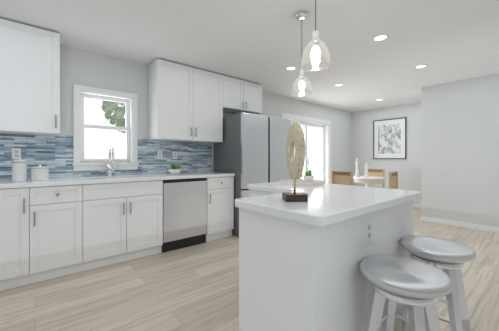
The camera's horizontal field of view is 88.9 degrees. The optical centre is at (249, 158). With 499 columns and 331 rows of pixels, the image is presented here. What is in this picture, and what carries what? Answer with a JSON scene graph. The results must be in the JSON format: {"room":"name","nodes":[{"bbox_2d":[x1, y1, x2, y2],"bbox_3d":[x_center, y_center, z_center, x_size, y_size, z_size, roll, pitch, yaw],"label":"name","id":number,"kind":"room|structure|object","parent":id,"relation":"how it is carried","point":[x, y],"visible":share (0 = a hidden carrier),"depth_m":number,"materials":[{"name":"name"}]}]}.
{"room":"kitchen","nodes":[
{"label":"kitchen","id":0,"kind":"room"},
{"bbox_2d":[0,44,351,183],"bbox_3d":[-0.611,-0.090,4.296,9.300,2.440,0.160,0,0,-40],"label":"wall","id":1,"kind":"structure","parent":0,"point":[78,66],"depth_m":3.38,"materials":[{"name":"grey paint"}]},
{"bbox_2d":[12,148,20,158],"bbox_3d":[-2.431,-0.058,2.654,0.062,0.105,0.007,0,0,-40],"label":"outlets","id":2,"kind":"object","parent":1,"relation":"attached to","point":[16,153],"depth_m":2.65,"materials":[{"name":"white plastic"}]},
{"bbox_2d":[72,84,138,170],"bbox_3d":[-1.826,-0.365,3.247,0.730,1.010,0.200,0,0,-40],"label":"window","id":3,"kind":"structure","parent":1,"relation":"in","point":[79,163],"depth_m":3.18,"materials":[{"name":"white wood"}]},
{"bbox_2d":[0,18,261,142],"bbox_3d":[-1.532,-0.778,3.170,4.340,1.036,0.373,0,0,-40],"label":"upper cabinet","id":4,"kind":"object","parent":1,"relation":"attached to","point":[187,104],"visible":1,"depth_m":3.28,"materials":[{"name":"white wood"}]},
{"bbox_2d":[157,151,161,158],"bbox_3d":[-1.282,-0.057,3.621,0.057,0.100,0.007,0,0,-40],"label":"outlets","id":5,"kind":"object","parent":1,"relation":"attached to","point":[159,153],"depth_m":3.62,"materials":[{"name":"white plastic"}]},
{"bbox_2d":[173,151,176,158],"bbox_3d":[-1.105,-0.059,3.770,0.047,0.104,0.007,0,0,-40],"label":"outlets","id":6,"kind":"object","parent":1,"relation":"attached to","point":[174,152],"depth_m":3.77,"materials":[{"name":"white plastic"}]},
{"bbox_2d":[281,113,330,183],"bbox_3d":[1.305,0.085,5.902,1.820,2.089,0.172,0,0,-40],"label":"door frame","id":7,"kind":"structure","parent":1,"relation":"attached to","point":[325,125],"depth_m":6.37,"materials":[{"name":"white wood"}]},
{"bbox_2d":[0,0,498,111],"bbox_3d":[0.867,-1.360,2.541,9.300,0.100,4.750,0,0,-40],"label":"ceiling","id":8,"kind":"structure","parent":0,"point":[254,41],"depth_m":2.72,"materials":[{"name":"white paint"}]},
{"bbox_2d":[285,66,296,70],"bbox_3d":[0.595,-1.306,3.649,0.158,0.007,0.153,0,0,-40],"label":"recessed light","id":9,"kind":"object","parent":8,"relation":"in","point":[289,68],"depth_m":3.66,"materials":[{"name":"white plastic"}]},
{"bbox_2d":[292,11,311,95],"bbox_3d":[0.475,-0.947,2.308,0.180,0.724,0.180,0,0,-40],"label":"pendant light","id":10,"kind":"object","parent":8,"relation":"hanging from","point":[301,15],"visible":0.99,"depth_m":2.29,"materials":[{"name":"clear glass"}]},
{"bbox_2d":[301,0,330,71],"bbox_3d":[0.413,-0.942,1.590,0.180,0.734,0.180,0,0,-40],"label":"pendant light","id":11,"kind":"object","parent":8,"relation":"hanging from","point":[315,52],"visible":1,"depth_m":1.57,"materials":[{"name":"clear glass"}]},
{"bbox_2d":[372,34,388,41],"bbox_3d":[1.407,-1.306,2.736,0.175,0.007,0.162,0,0,-40],"label":"recessed light","id":12,"kind":"object","parent":8,"relation":"in","point":[380,37],"depth_m":2.73,"materials":[{"name":"white"}]},
{"bbox_2d":[414,64,427,68],"bbox_3d":[2.417,-1.306,3.580,0.169,0.007,0.160,0,0,-40],"label":"recessed light","id":13,"kind":"object","parent":8,"relation":"in","point":[422,65],"depth_m":3.59,"materials":[{"name":"white"}]},
{"bbox_2d":[0,207,498,330],"bbox_3d":[0.867,1.180,2.541,9.300,0.100,4.750,0,0,-40],"label":"floor","id":14,"kind":"structure","parent":0,"point":[195,287],"depth_m":2.12,"materials":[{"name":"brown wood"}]},
{"bbox_2d":[0,172,234,290],"bbox_3d":[-1.757,0.669,2.804,3.525,0.919,0.644,0,0,-40],"label":"base cabinet","id":15,"kind":"object","parent":14,"relation":"on","point":[52,228],"visible":1,"depth_m":2.54,"materials":[{"name":"white painted wood"},{"name":"brushed nickel"}]},
{"bbox_2d":[0,172,234,188],"bbox_3d":[-1.760,0.230,2.808,3.525,0.039,0.634,0,0,-40],"label":"countertop","id":16,"kind":"structure","parent":15,"relation":"on","point":[8,183],"depth_m":2.74,"materials":[{"name":"white stone"}]},
{"bbox_2d":[11,158,48,180],"bbox_3d":[-2.121,0.099,2.467,0.280,0.221,0.150,0,0,-40],"label":"canisters","id":17,"kind":"object","parent":16,"relation":"on","point":[19,167],"visible":1,"depth_m":2.43,"materials":[{"name":"white ceramic"}]},
{"bbox_2d":[107,146,115,175],"bbox_3d":[-1.651,0.025,3.076,0.094,0.368,0.214,0,0,-40],"label":"faucet","id":18,"kind":"object","parent":16,"relation":"on","point":[110,170],"visible":0.97,"depth_m":3.10,"materials":[{"name":"silver metal"}]},
{"bbox_2d":[168,164,181,174],"bbox_3d":[-1.015,0.136,3.472,0.180,0.146,0.180,0,0,-40],"label":"potted plant","id":19,"kind":"object","parent":16,"relation":"on","point":[176,170],"visible":0.98,"depth_m":3.42,"materials":[{"name":"white ceramic"}]},
{"bbox_2d":[162,178,206,252],"bbox_3d":[-0.981,0.694,3.447,0.600,0.871,0.562,0,0,-40],"label":"dishwasher","id":20,"kind":"object","parent":14,"relation":"on","point":[184,200],"visible":0.72,"depth_m":3.21,"materials":[{"name":"grey metal"}]},
{"bbox_2d":[214,112,290,235],"bbox_3d":[0.059,0.228,4.226,1.045,1.801,0.770,0,0,-40],"label":"refrigerator","id":21,"kind":"object","parent":14,"relation":"on","point":[253,146],"visible":0.53,"depth_m":3.81,"materials":[{"name":"grey metal"}]},
{"bbox_2d":[235,182,421,330],"bbox_3d":[0.340,0.669,1.708,1.140,0.919,1.105,0,0,-40],"label":"kitchen island","id":22,"kind":"object","parent":14,"relation":"on","point":[299,262],"visible":0.88,"depth_m":1.16,"materials":[{"name":"white wood"}]},
{"bbox_2d":[282,122,307,201],"bbox_3d":[0.229,0.011,1.288,0.110,0.395,0.290,0,0,-5],"label":"sculpture","id":23,"kind":"object","parent":22,"relation":"on","point":[295,137],"visible":1,"depth_m":1.24,"materials":[{"name":"beige stone"}]},
{"bbox_2d":[279,170,324,185],"bbox_3d":[0.437,0.150,2.120,0.300,0.118,0.220,0,0,42],"label":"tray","id":24,"kind":"object","parent":22,"relation":"on","point":[308,180],"visible":0.98,"depth_m":2.07,"materials":[{"name":"beige ceramic"}]},
{"bbox_2d":[332,171,352,184],"bbox_3d":[1.904,0.679,4.911,0.420,0.899,0.440,0,0,-34],"label":"dining chair","id":25,"kind":"object","parent":14,"relation":"on","point":[343,178],"visible":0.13,"depth_m":4.79,"materials":[{"name":"brown wood"}]},
{"bbox_2d":[353,176,383,186],"bbox_3d":[2.470,0.752,5.296,0.600,0.754,0.600,0,0,-40],"label":"dining table","id":26,"kind":"object","parent":14,"relation":"on","point":[368,181],"visible":0.6,"depth_m":5.09,"materials":[{"name":"white wood"}]},
{"bbox_2d":[354,159,369,176],"bbox_3d":[2.338,0.184,5.296,0.306,0.380,0.116,0,0,3],"label":"candlesticks","id":27,"kind":"object","parent":26,"relation":"on","point":[356,162],"visible":0.97,"depth_m":5.27,"materials":[{"name":"white ceramic"}]},
{"bbox_2d":[364,169,384,187],"bbox_3d":[2.769,0.679,5.809,0.435,0.899,0.454,0,0,-40],"label":"dining chair","id":28,"kind":"object","parent":14,"relation":"on","point":[371,172],"visible":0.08,"depth_m":5.86,"materials":[{"name":"brown wood"}]},
{"bbox_2d":[389,171,397,188],"bbox_3d":[2.463,0.679,4.728,0.420,0.899,0.440,0,0,44],"label":"dining chair","id":29,"kind":"object","parent":14,"relation":"on","point":[393,176],"visible":0.25,"depth_m":4.57,"materials":[{"name":"brown wood"}]},
{"bbox_2d":[360,255,452,330],"bbox_3d":[0.654,0.801,1.087,0.336,0.661,0.336,0,0,-40],"label":"stool","id":30,"kind":"object","parent":14,"relation":"on","point":[419,285],"visible":1,"depth_m":1.06,"materials":[{"name":"grey wood"}]},
{"bbox_2d":[400,236,475,330],"bbox_3d":[1.030,0.801,1.408,0.337,0.661,0.337,0,0,-40],"label":"stool","id":31,"kind":"object","parent":14,"relation":"on","point":[450,256],"visible":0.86,"depth_m":1.32,"materials":[{"name":"white wood"}]},
{"bbox_2d":[352,102,420,203],"bbox_3d":[3.600,-0.090,6.398,0.150,2.440,2.070,0,0,-40],"label":"wall","id":32,"kind":"structure","parent":0,"point":[409,169],"depth_m":6.33,"materials":[{"name":"grey paint"}]},
{"bbox_2d":[373,117,405,158],"bbox_3d":[3.499,-0.500,6.378,0.028,1.000,0.770,0,0,-40],"label":"art","id":33,"kind":"object","parent":32,"relation":"attached to","point":[389,135],"visible":1,"depth_m":6.37,"materials":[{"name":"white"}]},
{"bbox_2d":[421,73,498,226],"bbox_3d":[4.546,-0.090,4.188,1.550,2.440,2.530,0,0,-40],"label":"wall","id":34,"kind":"structure","parent":0,"point":[460,118],"depth_m":4.21,"materials":[{"name":"grey paint"}]},
{"bbox_2d":[414,203,498,232],"bbox_3d":[0.867,1.085,2.541,9.000,0.087,4.450,0,0,-40],"label":"baseboard","id":35,"kind":"structure","parent":34,"relation":"attached to","point":[422,218],"depth_m":4.23,"materials":[{"name":"white wood"}]},
{"label":"outside","id":36,"kind":"structure","parent":0,"visible":0},
{"bbox_2d":[84,98,321,179],"bbox_3d":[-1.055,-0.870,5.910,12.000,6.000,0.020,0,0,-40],"label":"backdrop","id":37,"kind":"structure","parent":36,"point":[94,114],"depth_m":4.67,"materials":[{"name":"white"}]},
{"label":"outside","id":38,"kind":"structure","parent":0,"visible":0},
{"bbox_2d":[102,100,307,178],"bbox_3d":[-0.364,0.037,6.371,5.862,2.550,0.289,0,0,-40],"label":"tree","id":39,"kind":"object","parent":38,"point":[108,107],"visible":0.19,"depth_m":4.59,"materials":[{"name":"green plant"}]},
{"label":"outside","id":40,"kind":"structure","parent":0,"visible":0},
{"bbox_2d":[84,130,318,178],"bbox_3d":[-0.248,0.220,6.543,6.950,1.420,0.010,0,0,-40],"label":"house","id":41,"kind":"structure","parent":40,"point":[89,136],"depth_m":4.54,"materials":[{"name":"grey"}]}
]}

